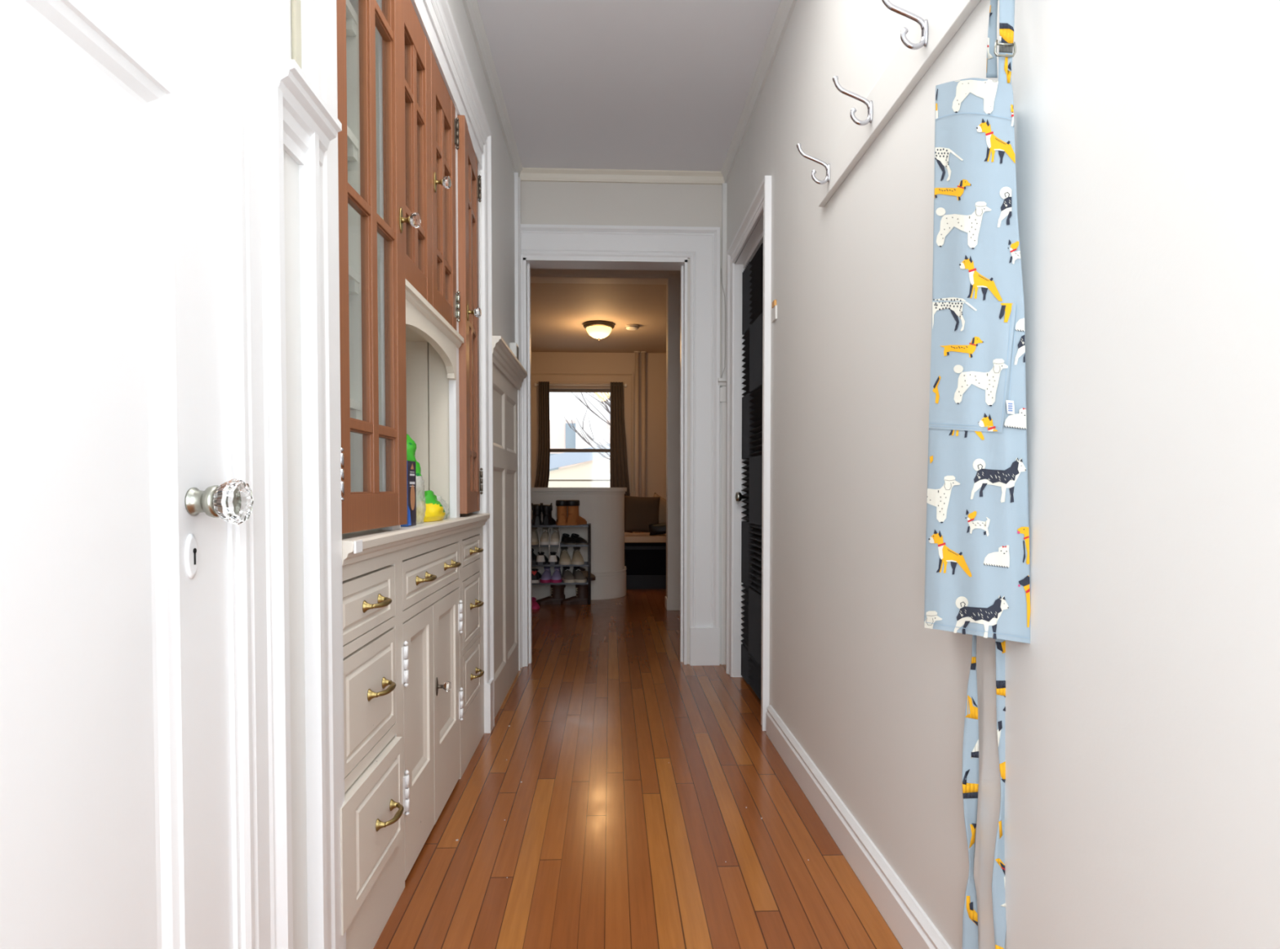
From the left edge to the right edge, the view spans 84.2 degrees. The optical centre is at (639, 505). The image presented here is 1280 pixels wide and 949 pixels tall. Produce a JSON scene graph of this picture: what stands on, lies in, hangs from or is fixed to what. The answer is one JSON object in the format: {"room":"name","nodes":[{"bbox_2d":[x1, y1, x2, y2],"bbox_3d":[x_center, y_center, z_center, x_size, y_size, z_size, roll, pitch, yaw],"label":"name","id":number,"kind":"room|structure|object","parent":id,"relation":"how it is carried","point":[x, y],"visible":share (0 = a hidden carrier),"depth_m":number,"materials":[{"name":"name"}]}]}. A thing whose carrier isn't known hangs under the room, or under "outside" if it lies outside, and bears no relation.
{"room":"hallway","nodes":[
{"label":"hallway","id":0,"kind":"room"},
{"bbox_2d":[281,0,519,948],"bbox_3d":[-0.590,-0.389,1.197,0.132,2.600,5.060,0,1,-2],"label":"wall","id":1,"kind":"structure","parent":0,"point":[502,170],"depth_m":2.59,"materials":[{"name":"white paint"}]},
{"bbox_2d":[0,0,253,948],"bbox_3d":[-0.497,-0.100,0.486,0.098,2.044,0.817,0,1,-2],"label":"door","id":2,"kind":"structure","parent":1,"relation":"in","point":[117,502],"depth_m":0.71,"materials":[{"name":"white paint"}]},
{"bbox_2d":[219,0,293,948],"bbox_3d":[-0.499,-0.154,0.484,0.037,2.165,1.046,0,1,-2],"label":"trim","id":3,"kind":"structure","parent":1,"relation":"attached to","point":[251,31],"depth_m":0.95,"materials":[{"name":"white paint"}]},
{"bbox_2d":[291,0,302,69],"bbox_3d":[-0.521,-0.728,1.114,0.024,0.115,0.070,0,1,-2],"label":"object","id":4,"kind":"structure","parent":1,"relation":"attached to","point":[295,4],"depth_m":1.08,"materials":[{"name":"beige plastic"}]},
{"bbox_2d":[278,58,342,166],"bbox_3d":[-0.507,-0.577,1.071,0.047,0.091,0.174,0,1,-2],"label":"trim","id":5,"kind":"structure","parent":1,"relation":"attached to","point":[305,112],"depth_m":1.06,"materials":[{"name":"white paint"}]},
{"bbox_2d":[298,0,494,948],"bbox_3d":[-0.555,-0.269,1.948,0.025,2.323,1.678,0,1,-2],"label":"trim","id":6,"kind":"structure","parent":1,"relation":"attached to","point":[318,190],"depth_m":1.18,"materials":[{"name":"white paint"}]},
{"bbox_2d":[462,0,522,177],"bbox_3d":[-0.519,-1.662,1.169,0.034,0.055,5.060,0,1,-2],"label":"trim","id":7,"kind":"structure","parent":1,"relation":"attached to","point":[472,10],"depth_m":2.80,"materials":[{"name":"white paint"}]},
{"bbox_2d":[492,335,527,391],"bbox_3d":[-0.592,-0.629,3.214,0.059,0.091,0.900,0,1,-2],"label":"trim","id":8,"kind":"structure","parent":1,"relation":"attached to","point":[504,358],"depth_m":3.10,"materials":[{"name":"beige paint"}]},
{"bbox_2d":[509,342,518,359],"bbox_3d":[-0.611,-0.738,3.435,0.038,0.098,0.070,0,1,-2],"label":"door chime","id":9,"kind":"object","parent":1,"relation":"attached to","point":[513,346],"visible":0.55,"depth_m":3.40,"materials":[{"name":"white plastic"}]},
{"bbox_2d":[514,172,522,670],"bbox_3d":[-0.629,-0.422,3.665,0.022,2.545,0.075,0,1,-2],"label":"trim","id":10,"kind":"structure","parent":1,"relation":"attached to","point":[517,180],"depth_m":3.65,"materials":[{"name":"white paint"}]},
{"bbox_2d":[536,555,545,561],"bbox_3d":[-0.802,0.423,5.707,0.074,0.052,0.024,0,1,-2],"label":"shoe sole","id":11,"kind":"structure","parent":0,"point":[540,557],"depth_m":5.70,"materials":[{"name":"white rubber"}]},
{"bbox_2d":[548,555,557,561],"bbox_3d":[-0.705,0.423,5.711,0.074,0.052,0.024,0,1,-2],"label":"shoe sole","id":12,"kind":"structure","parent":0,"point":[552,557],"depth_m":5.70,"materials":[{"name":"white rubber"}]},
{"bbox_2d":[531,493,624,572],"bbox_3d":[-0.848,0.338,6.200,1.425,0.900,0.480,0,1,-2],"label":"wall","id":13,"kind":"structure","parent":0,"point":[605,513],"depth_m":5.98,"materials":[{"name":"paint"}]},
{"bbox_2d":[531,565,626,599],"bbox_3d":[-0.840,0.672,6.201,1.446,0.232,0.501,0,1,-2],"label":"baseboard","id":14,"kind":"structure","parent":13,"relation":"attached to","point":[606,584],"depth_m":5.99,"materials":[{"name":"paint"}]},
{"bbox_2d":[531,487,626,493],"bbox_3d":[-0.838,-0.134,6.179,1.450,0.055,0.505,0,1,-2],"label":"trim","id":15,"kind":"structure","parent":13,"relation":"on","point":[534,490],"depth_m":5.95,"materials":[{"name":"paint"}]},
{"bbox_2d":[530,351,666,533],"bbox_3d":[-0.369,-0.575,8.761,2.600,2.600,0.160,0,1,-2],"label":"wall","id":16,"kind":"structure","parent":0,"point":[549,362],"depth_m":8.68,"materials":[{"name":"paint"}]},
{"bbox_2d":[533,381,550,487],"bbox_3d":[-1.214,-0.735,8.565,0.254,1.531,0.045,0,1,-2],"label":"curtain","id":17,"kind":"object","parent":16,"relation":"attached to","point":[542,477],"visible":0.71,"depth_m":8.56,"materials":[{"name":"brown fabric"}]},
{"bbox_2d":[549,385,610,452],"bbox_3d":[-0.724,-0.812,8.745,1.010,1.355,0.110,0,1,-2],"label":"window","id":18,"kind":"structure","parent":16,"relation":"in","point":[573,388],"depth_m":8.71,"materials":[{"name":"white wood"}]},
{"bbox_2d":[534,382,626,386],"bbox_3d":[-0.718,-1.468,8.598,1.114,0.034,0.043,0,1,-2],"label":"curtain rod","id":19,"kind":"object","parent":16,"relation":"attached to","point":[535,384],"visible":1,"depth_m":8.58,"materials":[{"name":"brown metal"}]},
{"bbox_2d":[609,382,630,495],"bbox_3d":[-0.238,-0.736,8.606,0.254,1.530,0.045,0,1,-2],"label":"curtain","id":20,"kind":"object","parent":19,"relation":"hanging from","point":[619,474],"visible":0.67,"depth_m":8.60,"materials":[{"name":"brown fabric"}]},
{"bbox_2d":[530,371,635,496],"bbox_3d":[-0.719,-0.859,8.629,1.330,1.535,0.060,0,1,-2],"label":"trim","id":21,"kind":"structure","parent":16,"relation":"attached to","point":[598,378],"depth_m":8.63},
{"bbox_2d":[520,181,722,663],"bbox_3d":[-0.060,-0.454,3.811,1.600,2.600,0.120,0,1,-2],"label":"wall","id":22,"kind":"structure","parent":0,"point":[542,202],"depth_m":3.73,"materials":[{"name":"beige paint"}]},
{"bbox_2d":[523,255,687,666],"bbox_3d":[-0.183,-0.232,3.810,0.861,2.157,0.142,0,1,-2],"label":"trim","id":23,"kind":"structure","parent":22,"relation":"attached to","point":[530,262],"depth_m":3.77,"materials":[{"name":"white paint"}]},
{"bbox_2d":[520,223,719,666],"bbox_3d":[-0.110,-0.308,3.735,1.065,2.312,0.034,0,1,-2],"label":"trim","id":24,"kind":"structure","parent":22,"relation":"attached to","point":[701,245],"depth_m":3.74,"materials":[{"name":"white paint"}]},
{"bbox_2d":[519,167,724,184],"bbox_3d":[-0.092,-1.724,3.701,1.100,0.055,0.034,0,1,-2],"label":"trim","id":25,"kind":"structure","parent":22,"relation":"attached to","point":[527,174],"depth_m":3.70,"materials":[{"name":"beige paint"}]},
{"bbox_2d":[717,377,726,401],"bbox_3d":[0.434,-0.612,3.743,0.046,0.120,0.050,0,1,-2],"label":"trim","id":26,"kind":"structure","parent":22,"relation":"attached to","point":[721,381],"depth_m":3.74,"materials":[{"name":"white paint"}]},
{"bbox_2d":[719,182,727,664],"bbox_3d":[0.441,-0.425,3.763,0.033,2.545,0.020,0,1,-2],"label":"trim","id":27,"kind":"structure","parent":22,"relation":"attached to","point":[722,442],"depth_m":3.76,"materials":[{"name":"white paint"}]},
{"bbox_2d":[720,267,725,375],"bbox_3d":[0.439,-0.967,3.731,0.026,0.570,0.013,0,1,-2],"label":"cable","id":28,"kind":"object","parent":22,"relation":"attached to","point":[721,268],"visible":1,"depth_m":3.73,"materials":[{"name":"white plastic"}]},
{"bbox_2d":[476,0,780,352],"bbox_3d":[-0.160,-1.802,3.754,4.400,0.100,10.200,0,1,-2],"label":"ceiling","id":29,"kind":"structure","parent":0,"point":[585,84],"depth_m":2.98,"materials":[{"name":"paint"}]},
{"bbox_2d":[582,320,614,340],"bbox_3d":[-0.414,-1.754,7.148,0.320,0.164,0.320,0,1,-2],"label":"ceiling lamp","id":30,"kind":"object","parent":29,"relation":"attached to","point":[598,330],"visible":1,"depth_m":7.05,"materials":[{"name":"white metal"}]},
{"bbox_2d":[625,324,639,330],"bbox_3d":[-0.080,-1.816,7.211,0.139,0.042,0.139,0,1,-2],"label":"smoke detector","id":31,"kind":"object","parent":29,"relation":"attached to","point":[630,326],"visible":1,"depth_m":7.16,"materials":[{"name":"white plastic"}]},
{"bbox_2d":[373,588,902,948],"bbox_3d":[-0.159,0.897,3.795,4.400,0.100,10.150,0,1,-2],"label":"floor","id":32,"kind":"structure","parent":0,"point":[639,767],"depth_m":1.99,"materials":[{"name":"brown wood"}]},
{"bbox_2d":[340,525,484,948],"bbox_3d":[-0.730,0.492,1.960,0.425,0.800,1.488,0,1,-2],"label":"base cabinet","id":33,"kind":"object","parent":32,"relation":"on","point":[413,653],"visible":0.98,"depth_m":1.65,"materials":[{"name":"beige paint"}]},
{"bbox_2d":[342,512,489,566],"bbox_3d":[-0.740,0.068,1.971,0.406,0.046,1.436,0,1,-2],"label":"countertop","id":34,"kind":"structure","parent":33,"relation":"on","point":[357,546],"depth_m":1.56,"materials":[{"name":"beige paint"}]},
{"bbox_2d":[400,460,416,526],"bbox_3d":[-0.619,-0.031,1.750,0.111,0.160,0.070,0,1,-2],"label":"carton","id":35,"kind":"object","parent":34,"relation":"on","point":[411,465],"visible":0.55,"depth_m":1.75,"materials":[{"name":"blue cardboard"}]},
{"bbox_2d":[336,0,483,533],"bbox_3d":[-0.725,-0.651,1.932,0.435,1.393,1.488,0,1,-2],"label":"china cabinet","id":36,"kind":"object","parent":34,"relation":"on","point":[411,144],"visible":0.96,"depth_m":1.63,"materials":[{"name":"brown wood"}]},
{"bbox_2d":[346,0,357,35],"bbox_3d":[-0.762,-1.062,1.382,0.285,0.045,0.371,0,1,-2],"label":"shelf","id":37,"kind":"object","parent":36,"relation":"attached to","point":[351,13],"depth_m":1.55,"materials":[{"name":"grey paint"}]},
{"bbox_2d":[346,125,358,161],"bbox_3d":[-0.762,-0.787,1.389,0.285,0.045,0.371,0,1,-2],"label":"shelf","id":38,"kind":"object","parent":36,"relation":"attached to","point":[352,139],"depth_m":1.56,"materials":[{"name":"grey paint"}]},
{"bbox_2d":[348,264,359,294],"bbox_3d":[-0.762,-0.492,1.396,0.285,0.045,0.371,0,1,-2],"label":"shelf","id":39,"kind":"object","parent":36,"relation":"attached to","point":[353,273],"depth_m":1.56,"materials":[{"name":"grey paint"}]},
{"bbox_2d":[350,398,361,419],"bbox_3d":[-0.762,-0.207,1.403,0.285,0.045,0.371,0,1,-2],"label":"shelf","id":40,"kind":"object","parent":36,"relation":"attached to","point":[355,403],"depth_m":1.57,"materials":[{"name":"grey paint"}]},
{"bbox_2d":[406,433,426,524],"bbox_3d":[-0.617,-0.076,1.875,0.094,0.245,0.190,0,1,-2],"label":"bottle","id":41,"kind":"object","parent":34,"relation":"on","point":[411,444],"visible":0.28,"depth_m":1.85,"materials":[{"name":"green plastic"}]},
{"bbox_2d":[416,489,445,521],"bbox_3d":[-0.613,-0.002,2.049,0.093,0.088,0.210,0,1,-2],"label":"snack bag","id":42,"kind":"object","parent":34,"relation":"on","point":[434,511],"visible":0.63,"depth_m":1.99,"materials":[{"name":"yellow plastic"}]},
{"bbox_2d":[436,495,449,518],"bbox_3d":[-0.636,-0.001,2.169,0.110,0.079,0.173,0,1,-2],"label":"clear bag","id":43,"kind":"object","parent":34,"relation":"on","point":[446,508],"visible":0.17,"depth_m":2.17,"materials":[{"name":"white"}]},
{"bbox_2d":[531,596,539,608],"bbox_3d":[-0.843,0.770,5.620,0.083,0.066,0.204,0,1,-14],"label":"slipper","id":44,"kind":"object","parent":32,"relation":"on","point":[535,605],"visible":0.72,"depth_m":5.56,"materials":[{"name":"pink fabric"}]},
{"bbox_2d":[535,584,565,604],"bbox_3d":[-0.732,0.710,5.792,0.247,0.177,0.099,0,1,-9],"label":"boot","id":45,"kind":"object","parent":32,"relation":"on","point":[557,592],"visible":0.83,"depth_m":5.77,"materials":[{"name":"brown leather"}]},
{"bbox_2d":[531,523,591,604],"bbox_3d":[-0.731,0.473,5.828,0.646,0.647,0.229,0,1,-2],"label":"shoe rack","id":46,"kind":"object","parent":32,"relation":"on","point":[588,563],"visible":0.46,"depth_m":5.72,"materials":[{"name":"grey metal"}]},
{"bbox_2d":[531,547,537,564],"bbox_3d":[-0.890,0.411,5.825,0.104,0.119,0.265,0,1,-20],"label":"sneaker","id":47,"kind":"object","parent":46,"relation":"on","point":[534,556],"visible":0.42,"depth_m":5.73,"materials":[{"name":"black leather"}]},
{"bbox_2d":[531,527,538,544],"bbox_3d":[-0.880,0.240,5.821,0.099,0.140,0.265,0,1,-2],"label":"sneaker","id":48,"kind":"object","parent":46,"relation":"on","point":[535,540],"visible":0.73,"depth_m":5.76,"materials":[{"name":"beige fabric"}]},
{"bbox_2d":[531,568,542,582],"bbox_3d":[-0.857,0.560,5.827,0.096,0.114,0.270,0,1,-2],"label":"sneaker","id":49,"kind":"object","parent":46,"relation":"on","point":[535,575],"visible":0.93,"depth_m":5.71,"materials":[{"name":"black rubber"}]},
{"bbox_2d":[531,502,542,524],"bbox_3d":[-0.849,0.062,5.814,0.096,0.181,0.263,0,1,-11],"label":"boot","id":50,"kind":"object","parent":46,"relation":"on","point":[536,508],"visible":0.94,"depth_m":5.70,"materials":[{"name":"black leather"}]},
{"bbox_2d":[536,551,548,564],"bbox_3d":[-0.807,0.418,5.828,0.096,0.104,0.266,0,1,-2],"label":"sneaker","id":51,"kind":"object","parent":46,"relation":"on","point":[541,559],"visible":0.98,"depth_m":5.70,"materials":[{"name":"white fabric"}]},
{"bbox_2d":[538,527,551,555],"bbox_3d":[-0.776,0.283,5.816,0.097,0.226,0.277,0,1,-2],"label":"sneaker","id":52,"kind":"object","parent":46,"relation":"on","point":[544,537],"visible":0.9,"depth_m":5.73,"materials":[{"name":"white fabric"}]},
{"bbox_2d":[540,566,551,582],"bbox_3d":[-0.770,0.558,5.833,0.091,0.119,0.255,0,1,-2],"label":"sneaker","id":53,"kind":"object","parent":46,"relation":"on","point":[546,576],"visible":0.87,"depth_m":5.75,"materials":[{"name":"fabric"}]},
{"bbox_2d":[540,502,555,524],"bbox_3d":[-0.750,0.062,5.818,0.096,0.181,0.263,0,1,3],"label":"boot","id":54,"kind":"object","parent":46,"relation":"on","point":[546,509],"visible":1,"depth_m":5.71,"materials":[{"name":"black leather"}]},
{"bbox_2d":[548,551,559,564],"bbox_3d":[-0.710,0.418,5.832,0.096,0.104,0.266,0,1,-2],"label":"sneaker","id":55,"kind":"object","parent":46,"relation":"on","point":[553,559],"visible":0.97,"depth_m":5.71,"materials":[{"name":"white fabric"}]},
{"bbox_2d":[548,527,560,554],"bbox_3d":[-0.697,0.283,5.820,0.097,0.226,0.275,0,1,-2],"label":"sneaker","id":56,"kind":"object","parent":46,"relation":"on","point":[555,538],"visible":0.9,"depth_m":5.74,"materials":[{"name":"white fabric"}]},
{"bbox_2d":[551,566,562,582],"bbox_3d":[-0.685,0.557,5.837,0.091,0.119,0.255,0,1,-2],"label":"sneaker","id":57,"kind":"object","parent":46,"relation":"on","point":[556,577],"visible":0.88,"depth_m":5.76,"materials":[{"name":"fabric"}]},
{"bbox_2d":[555,499,567,524],"bbox_3d":[-0.643,0.051,5.825,0.113,0.202,0.278,0,1,-2],"label":"boot","id":58,"kind":"object","parent":46,"relation":"on","point":[562,504],"visible":0.91,"depth_m":5.70,"materials":[{"name":"brown leather"}]},
{"bbox_2d":[559,546,571,564],"bbox_3d":[-0.620,0.403,5.836,0.104,0.135,0.275,0,1,-9],"label":"sneaker","id":59,"kind":"object","parent":46,"relation":"on","point":[565,558],"visible":0.95,"depth_m":5.75,"materials":[{"name":"white fabric"}]},
{"bbox_2d":[561,566,574,582],"bbox_3d":[-0.597,0.557,5.840,0.099,0.119,0.266,0,1,-18],"label":"sneaker","id":60,"kind":"object","parent":46,"relation":"on","point":[567,576],"visible":0.9,"depth_m":5.77,"materials":[{"name":"white fabric"}]},
{"bbox_2d":[560,533,576,544],"bbox_3d":[-0.590,0.271,5.834,0.094,0.078,0.255,-1,2,-22],"label":"shoe","id":61,"kind":"object","parent":46,"relation":"on","point":[566,540],"visible":1,"depth_m":5.78,"materials":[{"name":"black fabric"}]},
{"bbox_2d":[566,499,586,524],"bbox_3d":[-0.522,0.051,5.830,0.112,0.202,0.278,0,1,16],"label":"boot","id":62,"kind":"object","parent":46,"relation":"on","point":[573,517],"visible":1,"depth_m":5.71,"materials":[{"name":"brown leather"}]},
{"bbox_2d":[571,546,584,564],"bbox_3d":[-0.513,0.403,5.841,0.111,0.135,0.277,0,1,-2],"label":"sneaker","id":63,"kind":"object","parent":46,"relation":"on","point":[577,558],"visible":0.94,"depth_m":5.75,"materials":[{"name":"white fabric"}]},
{"bbox_2d":[570,533,587,544],"bbox_3d":[-0.507,0.271,5.837,0.094,0.078,0.255,-1,2,-28],"label":"shoe","id":64,"kind":"object","parent":46,"relation":"on","point":[580,540],"visible":0.84,"depth_m":5.77,"materials":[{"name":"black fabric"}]},
{"bbox_2d":[572,566,586,582],"bbox_3d":[-0.509,0.557,5.844,0.099,0.119,0.266,0,1,-18],"label":"sneaker","id":65,"kind":"object","parent":46,"relation":"on","point":[580,577],"visible":0.76,"depth_m":5.77,"materials":[{"name":"white fabric"}]},
{"bbox_2d":[577,566,595,580],"bbox_3d":[-0.448,0.561,5.902,0.153,0.109,0.088,0,1,-2],"label":"slipper","id":66,"kind":"object","parent":46,"relation":"on","point":[593,577],"visible":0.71,"depth_m":5.88,"materials":[{"name":"fabric"}]},
{"bbox_2d":[560,582,591,604],"bbox_3d":[-0.527,0.710,5.801,0.247,0.177,0.099,0,1,-9],"label":"boot","id":67,"kind":"object","parent":32,"relation":"on","point":[581,597],"visible":0.79,"depth_m":5.78,"materials":[{"name":"brown leather"}]},
{"bbox_2d":[634,351,639,533],"bbox_3d":[-0.037,-0.572,8.615,0.072,2.598,0.072,0,1,-2],"label":"riser pipe","id":68,"kind":"object","parent":32,"relation":"on","point":[637,353],"visible":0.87,"depth_m":8.59,"materials":[{"name":"metal"}]},
{"bbox_2d":[640,351,646,533],"bbox_3d":[0.043,-0.572,8.618,0.072,2.598,0.072,0,1,-2],"label":"riser pipe","id":69,"kind":"object","parent":32,"relation":"on","point":[643,353],"visible":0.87,"depth_m":8.59,"materials":[{"name":"metal"}]},
{"bbox_2d":[624,533,666,588],"bbox_3d":[0.373,0.523,6.854,1.080,0.498,0.465,0,1,-2],"label":"bench","id":70,"kind":"object","parent":32,"relation":"on","point":[645,554],"visible":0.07,"depth_m":6.64,"materials":[{"name":"brown wood"}]},
{"bbox_2d":[624,494,660,532],"bbox_3d":[0.012,0.079,6.751,0.370,0.369,0.156,0,1,-2],"label":"cushion","id":71,"kind":"object","parent":70,"relation":"on","point":[640,513],"visible":0.89,"depth_m":6.70,"materials":[{"name":"brown fabric"}]},
{"bbox_2d":[648,522,666,535],"bbox_3d":[0.230,0.211,6.687,0.310,0.144,0.126,0,1,-2],"label":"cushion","id":72,"kind":"object","parent":70,"relation":"on","point":[657,528],"visible":0.53,"depth_m":6.65,"materials":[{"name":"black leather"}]},
{"bbox_2d":[653,492,666,534],"bbox_3d":[0.182,0.091,6.878,0.426,0.445,0.143,0,1,17],"label":"cushion","id":73,"kind":"object","parent":70,"relation":"on","point":[662,508],"visible":0.21,"depth_m":6.83,"materials":[{"name":"beige fabric"}]},
{"bbox_2d":[666,276,680,599],"bbox_3d":[0.639,-0.496,5.541,0.857,2.600,0.160,0,1,-2],"label":"wall","id":74,"kind":"structure","parent":0,"point":[673,283],"depth_m":5.45,"materials":[{"name":"paint"}]},
{"bbox_2d":[530,268,680,284],"bbox_3d":[-0.231,-1.767,5.454,2.600,0.055,0.200,0,1,-2],"label":"trim","id":75,"kind":"structure","parent":74,"relation":"attached to","point":[537,275],"depth_m":5.39,"materials":[{"name":"paint"}]},
{"bbox_2d":[665,595,679,609],"bbox_3d":[0.635,0.761,5.573,0.865,0.085,0.178,0,1,-2],"label":"baseboard","id":76,"kind":"structure","parent":74,"relation":"attached to","point":[670,604],"depth_m":5.47,"materials":[{"name":"paint"}]},
{"bbox_2d":[725,0,1279,948],"bbox_3d":[0.623,-0.391,1.248,0.120,2.600,5.060,0,1,-2],"label":"wall","id":77,"kind":"structure","parent":0,"point":[1142,701],"depth_m":0.94,"materials":[{"name":"white paint"}]},
{"bbox_2d":[733,213,763,676],"bbox_3d":[0.541,-0.165,3.158,0.124,2.056,0.732,0,1,-2],"label":"trim","id":78,"kind":"structure","parent":77,"relation":"attached to","point":[753,243],"depth_m":3.50,"materials":[{"name":"white paint"}]},
{"bbox_2d":[725,175,771,730],"bbox_3d":[0.470,-0.203,3.159,0.025,2.132,0.872,0,1,-2],"label":"trim","id":79,"kind":"structure","parent":77,"relation":"attached to","point":[761,202],"depth_m":2.77,"materials":[{"name":"white paint"}]},
{"bbox_2d":[734,238,763,699],"bbox_3d":[0.539,-0.162,3.162,0.118,2.032,0.694,0,1,-2],"label":"door","id":80,"kind":"structure","parent":77,"relation":"in","point":[753,273],"depth_m":3.26,"materials":[{"name":"black paint"}]},
{"bbox_2d":[720,0,796,182],"bbox_3d":[0.546,-1.663,1.214,0.034,0.055,5.060,0,1,-2],"label":"trim","id":81,"kind":"structure","parent":77,"relation":"attached to","point":[785,8],"depth_m":2.82,"materials":[{"name":"white paint"}]},
{"bbox_2d":[771,299,777,322],"bbox_3d":[0.499,-0.726,2.636,0.009,0.073,0.060,0,1,-2],"label":"wall switch","id":82,"kind":"object","parent":77,"relation":"attached to","point":[774,311],"visible":1,"depth_m":2.62,"materials":[{"name":"white plastic"}]},
{"bbox_2d":[765,704,951,948],"bbox_3d":[0.577,0.867,0.734,0.018,0.110,3.975,0,1,-2],"label":"baseboard","id":83,"kind":"structure","parent":77,"relation":"attached to","point":[913,928],"depth_m":1.70,"materials":[{"name":"white paint"}]},
{"bbox_2d":[817,0,980,206],"bbox_3d":[0.545,-0.896,1.448,0.018,0.104,1.170,0,1,-2],"label":"rail","id":84,"kind":"object","parent":77,"relation":"attached to","point":[907,67],"visible":0.92,"depth_m":1.49,"materials":[{"name":"white paint"}]},
{"bbox_2d":[796,142,830,184],"bbox_3d":[0.470,-0.929,1.925,0.092,0.107,0.017,0,1,-2],"label":"coat hook","id":85,"kind":"object","parent":84,"relation":"attached to","point":[801,151],"visible":1,"depth_m":1.92,"materials":[{"name":"silver metal"}]},
{"bbox_2d":[832,75,873,125],"bbox_3d":[0.483,-0.921,1.613,0.092,0.107,0.017,0,1,-2],"label":"coat hook","id":86,"kind":"object","parent":84,"relation":"attached to","point":[835,79],"visible":1,"depth_m":1.61,"materials":[{"name":"silver metal"}]},
{"bbox_2d":[881,0,928,49],"bbox_3d":[0.495,-0.915,1.333,0.092,0.107,0.017,0,1,-2],"label":"coat hook","id":87,"kind":"object","parent":84,"relation":"attached to","point":[923,24],"visible":1,"depth_m":1.33,"materials":[{"name":"silver metal"}]},
{"label":"outside","id":88,"kind":"structure","parent":0,"visible":0},
{"bbox_3d":[-2.076,3.028,49.495,120.000,0.200,81.100,0,1,-2],"label":"street","id":89,"kind":"object","parent":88,"visible":0},
{"bbox_2d":[547,392,610,487],"bbox_3d":[-2.811,-3.115,43.007,10.000,12.400,13.700,0,1,-2],"label":"apartment building","id":90,"kind":"structure","parent":89,"relation":"on","point":[562,465],"depth_m":38.98,"materials":[{"name":"beige brick"}]},
{"bbox_2d":[548,479,609,480],"bbox_3d":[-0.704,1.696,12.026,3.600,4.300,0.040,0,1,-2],"label":"railing","id":91,"kind":"object","parent":89,"relation":"on","point":[548,479],"visible":0.05,"depth_m":11.95,"materials":[{"name":"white wood"}]},
{"bbox_2d":[560,392,610,459],"bbox_3d":[-0.340,-0.650,16.131,3.444,8.800,1.558,0,1,-2],"label":"bare tree","id":92,"kind":"object","parent":89,"relation":"on","point":[608,396],"visible":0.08,"depth_m":15.90,"materials":[{"name":"grey plant"}]},
{"bbox_3d":[0.507,-0.908,1.045,0.092,0.107,0.017,0,1,-2],"label":"coat hook","id":93,"kind":"object","parent":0,"visible":0},
{"bbox_2d":[924,0,1031,948],"bbox_3d":[0.521,-0.028,1.150,0.125,1.778,0.256,0,1,-2],"label":"apron","id":94,"kind":"object","parent":93,"relation":"hanging from","point":[977,566],"visible":1,"depth_m":1.06,"materials":[{"name":"blue fabric"}]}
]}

